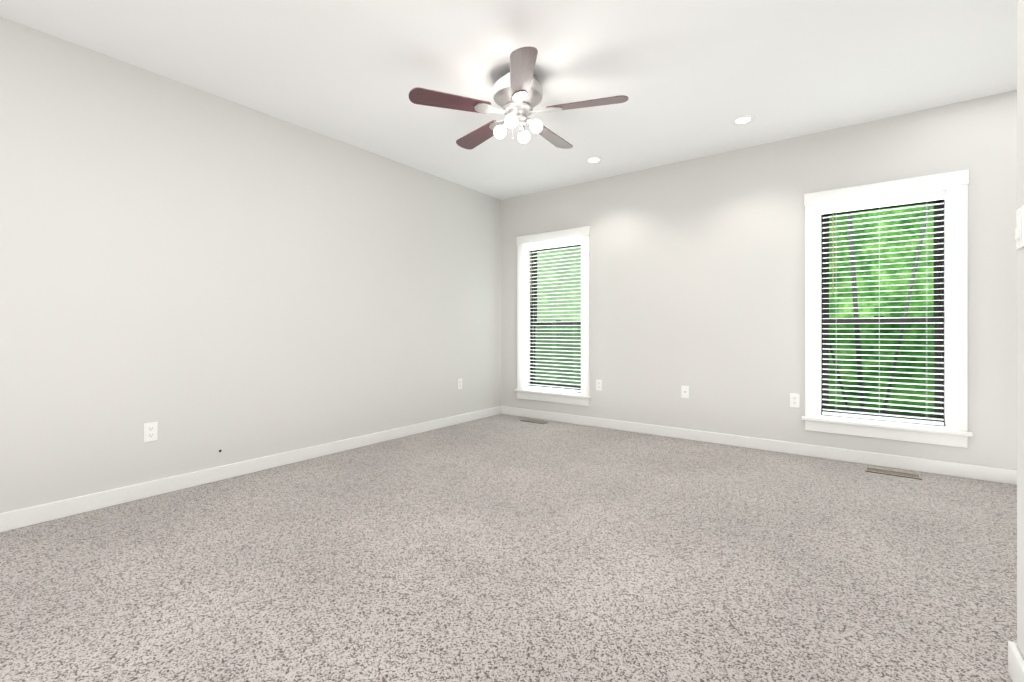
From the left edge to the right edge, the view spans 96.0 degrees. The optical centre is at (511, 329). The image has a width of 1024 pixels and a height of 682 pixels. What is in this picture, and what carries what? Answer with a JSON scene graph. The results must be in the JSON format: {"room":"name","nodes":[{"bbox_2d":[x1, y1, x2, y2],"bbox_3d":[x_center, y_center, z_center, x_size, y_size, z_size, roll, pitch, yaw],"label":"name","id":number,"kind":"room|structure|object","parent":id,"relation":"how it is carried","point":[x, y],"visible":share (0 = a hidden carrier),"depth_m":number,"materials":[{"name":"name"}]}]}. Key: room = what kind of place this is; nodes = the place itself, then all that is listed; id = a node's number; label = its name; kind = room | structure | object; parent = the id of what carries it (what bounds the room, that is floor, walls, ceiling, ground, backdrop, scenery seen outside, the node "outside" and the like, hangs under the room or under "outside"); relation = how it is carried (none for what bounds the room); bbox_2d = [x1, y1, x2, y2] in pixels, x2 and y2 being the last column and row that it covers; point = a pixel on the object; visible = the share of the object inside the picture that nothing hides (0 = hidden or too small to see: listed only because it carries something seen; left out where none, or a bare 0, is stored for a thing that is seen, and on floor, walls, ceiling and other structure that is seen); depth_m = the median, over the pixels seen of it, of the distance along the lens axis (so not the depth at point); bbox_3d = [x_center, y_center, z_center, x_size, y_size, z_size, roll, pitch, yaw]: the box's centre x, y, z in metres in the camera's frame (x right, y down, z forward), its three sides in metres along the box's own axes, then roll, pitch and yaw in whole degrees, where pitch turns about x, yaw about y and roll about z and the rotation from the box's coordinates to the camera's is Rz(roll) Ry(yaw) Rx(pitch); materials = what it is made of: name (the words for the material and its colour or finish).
{"room":"empty bedroom","nodes":[
{"label":"empty bedroom","id":0,"kind":"room"},
{"bbox_2d":[0,17,500,512],"bbox_3d":[-2.006,-0.280,3.266,0.200,2.600,6.400,0,0,37],"label":"wall","id":1,"kind":"structure","parent":0,"point":[201,278],"depth_m":3.04,"materials":[{"name":"paint"}]},
{"bbox_2d":[144,422,157,441],"bbox_3d":[-2.209,0.625,2.819,0.008,0.115,0.070,0,0,37],"label":"electrical outlet","id":2,"kind":"object","parent":1,"relation":"attached to","point":[150,431],"visible":1,"depth_m":2.82,"materials":[{"name":"white plastic"}]},
{"bbox_2d":[0,406,499,532],"bbox_3d":[-1.917,0.973,3.200,0.020,0.095,6.000,0,0,37],"label":"baseboard","id":3,"kind":"structure","parent":1,"relation":"attached to","point":[54,510],"depth_m":3.02,"materials":[{"name":"white wood"}]},
{"bbox_2d":[458,378,461,388],"bbox_3d":[-0.566,0.590,5.024,0.008,0.115,0.070,0,0,37],"label":"electrical outlet","id":4,"kind":"object","parent":1,"relation":"attached to","point":[459,383],"visible":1,"depth_m":5.02,"materials":[{"name":"white plastic"}]},
{"bbox_2d":[0,414,1016,681],"bbox_3d":[0.159,1.070,1.653,5.600,0.100,6.400,0,0,37],"label":"floor","id":5,"kind":"structure","parent":0,"point":[502,548],"depth_m":1.94,"materials":[{"name":"beige carpet"}]},
{"bbox_2d":[520,418,547,423],"bbox_3d":[0.247,1.015,5.117,0.305,0.010,0.105,0,0,37],"label":"floor vent","id":6,"kind":"object","parent":5,"relation":"in","point":[535,421],"visible":0.98,"depth_m":5.09,"materials":[{"name":"brown metal"}]},
{"bbox_2d":[865,467,921,479],"bbox_3d":[2.696,1.015,3.266,0.305,0.010,0.105,0,0,37],"label":"floor vent","id":7,"kind":"object","parent":5,"relation":"in","point":[893,473],"visible":1,"depth_m":3.26,"materials":[{"name":"brown metal"}]},
{"bbox_2d":[0,0,1016,199],"bbox_3d":[0.159,-1.630,1.653,5.600,0.100,6.400,0,0,37],"label":"ceiling","id":8,"kind":"structure","parent":0,"point":[690,79],"depth_m":2.73,"materials":[{"name":"paint"}]},
{"bbox_2d":[409,46,627,149],"bbox_3d":[0.058,-1.368,2.929,1.286,0.424,1.247,0,0,37],"label":"fan","id":9,"kind":"object","parent":8,"relation":"hanging from","point":[517,92],"visible":1,"depth_m":2.78,"materials":[{"name":"brown wood"}]},
{"bbox_2d":[585,156,602,162],"bbox_3d":[0.761,-1.578,4.284,0.164,0.004,0.164,0,0,37],"label":"recessed light","id":10,"kind":"object","parent":8,"relation":"in","point":[595,159],"visible":1,"depth_m":4.27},
{"bbox_2d":[731,115,754,124],"bbox_3d":[1.738,-1.578,3.469,0.164,0.004,0.164,0,0,37],"label":"recessed light","id":11,"kind":"object","parent":8,"relation":"in","point":[742,119],"visible":1,"depth_m":3.46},
{"bbox_2d":[501,90,1016,469],"bbox_3d":[2.012,-0.280,4.138,5.600,2.600,0.200,0,0,37],"label":"wall","id":12,"kind":"structure","parent":0,"point":[697,276],"depth_m":3.99,"materials":[{"name":"paint"}]},
{"bbox_2d":[514,226,591,405],"bbox_3d":[0.489,-0.143,5.232,0.988,1.909,0.235,0,0,37],"label":"window","id":13,"kind":"structure","parent":12,"relation":"in","point":[530,315],"depth_m":5.31,"materials":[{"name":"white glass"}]},
{"bbox_2d":[526,239,580,391],"bbox_3d":[0.474,-0.152,5.212,0.730,1.664,0.072,0,0,37],"label":"window blind","id":14,"kind":"object","parent":13,"relation":"attached to","point":[554,244],"visible":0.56,"depth_m":5.22,"materials":[{"name":"white plastic"}]},
{"bbox_2d":[596,379,601,390],"bbox_3d":[0.911,0.580,4.829,0.070,0.115,0.008,0,0,37],"label":"electrical outlet","id":15,"kind":"object","parent":12,"relation":"attached to","point":[598,385],"visible":1,"depth_m":4.83,"materials":[{"name":"white plastic"}]},
{"bbox_2d":[681,385,688,397],"bbox_3d":[1.615,0.580,4.300,0.070,0.115,0.015,0,0,37],"label":"outlet","id":16,"kind":"object","parent":12,"relation":"attached to","point":[684,391],"visible":1,"depth_m":4.30,"materials":[{"name":"white plastic"}]},
{"bbox_2d":[500,406,1016,484],"bbox_3d":[1.958,0.973,4.041,5.170,0.095,0.020,0,0,37],"label":"baseboard","id":17,"kind":"structure","parent":12,"relation":"attached to","point":[992,474],"depth_m":3.77,"materials":[{"name":"white wood"}]},
{"bbox_2d":[790,393,799,407],"bbox_3d":[2.318,0.580,3.780,0.070,0.115,0.008,0,0,37],"label":"electrical outlet","id":18,"kind":"object","parent":12,"relation":"attached to","point":[795,400],"visible":1,"depth_m":3.78,"materials":[{"name":"white plastic"}]},
{"bbox_2d":[802,169,972,447],"bbox_3d":[2.798,-0.143,3.511,0.988,1.909,0.235,0,0,37],"label":"window","id":19,"kind":"structure","parent":12,"relation":"in","point":[942,304],"depth_m":3.43,"materials":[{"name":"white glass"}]},
{"bbox_2d":[821,190,945,425],"bbox_3d":[2.783,-0.152,3.491,0.730,1.664,0.072,0,0,37],"label":"window blind","id":20,"kind":"object","parent":19,"relation":"attached to","point":[910,199],"visible":0.98,"depth_m":3.48,"materials":[{"name":"white plastic"}]},
{"bbox_2d":[1017,0,1023,658],"bbox_3d":[0.987,-0.280,-0.617,1.560,2.600,3.750,0,0,37],"label":"wall","id":21,"kind":"structure","parent":0,"point":[1020,332],"depth_m":1.32,"materials":[{"name":"paint"}]},
{"bbox_2d":[1008,641,1023,681],"bbox_3d":[0.427,0.973,-0.046,0.020,0.095,3.536,0,0,37],"label":"baseboard","id":22,"kind":"structure","parent":21,"relation":"attached to","point":[1015,659],"depth_m":1.32,"materials":[{"name":"white wood"}]},
{"bbox_2d":[1015,205,1023,249],"bbox_3d":[1.446,-0.290,1.314,0.012,0.115,0.070,0,0,37],"label":"switch plate","id":23,"kind":"object","parent":21,"relation":"attached to","point":[1019,233],"visible":1,"depth_m":1.30,"materials":[{"name":"white plastic"}]},
{"label":"outside","id":24,"kind":"structure","parent":0,"visible":0},
{"bbox_2d":[535,203,933,414],"bbox_3d":[4.966,-1.980,8.269,23.000,12.000,2.645,0,0,37],"label":"foliage","id":25,"kind":"object","parent":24,"point":[845,304],"depth_m":8.62,"materials":[{"name":"green plant"}]},
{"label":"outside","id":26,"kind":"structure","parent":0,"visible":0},
{"bbox_2d":[829,203,930,410],"bbox_3d":[4.579,-1.713,5.898,7.654,10.477,2.119,0,0,22],"label":"trunk","id":27,"kind":"object","parent":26,"point":[854,289],"depth_m":5.06,"materials":[{"name":"brown plant"}]}
]}

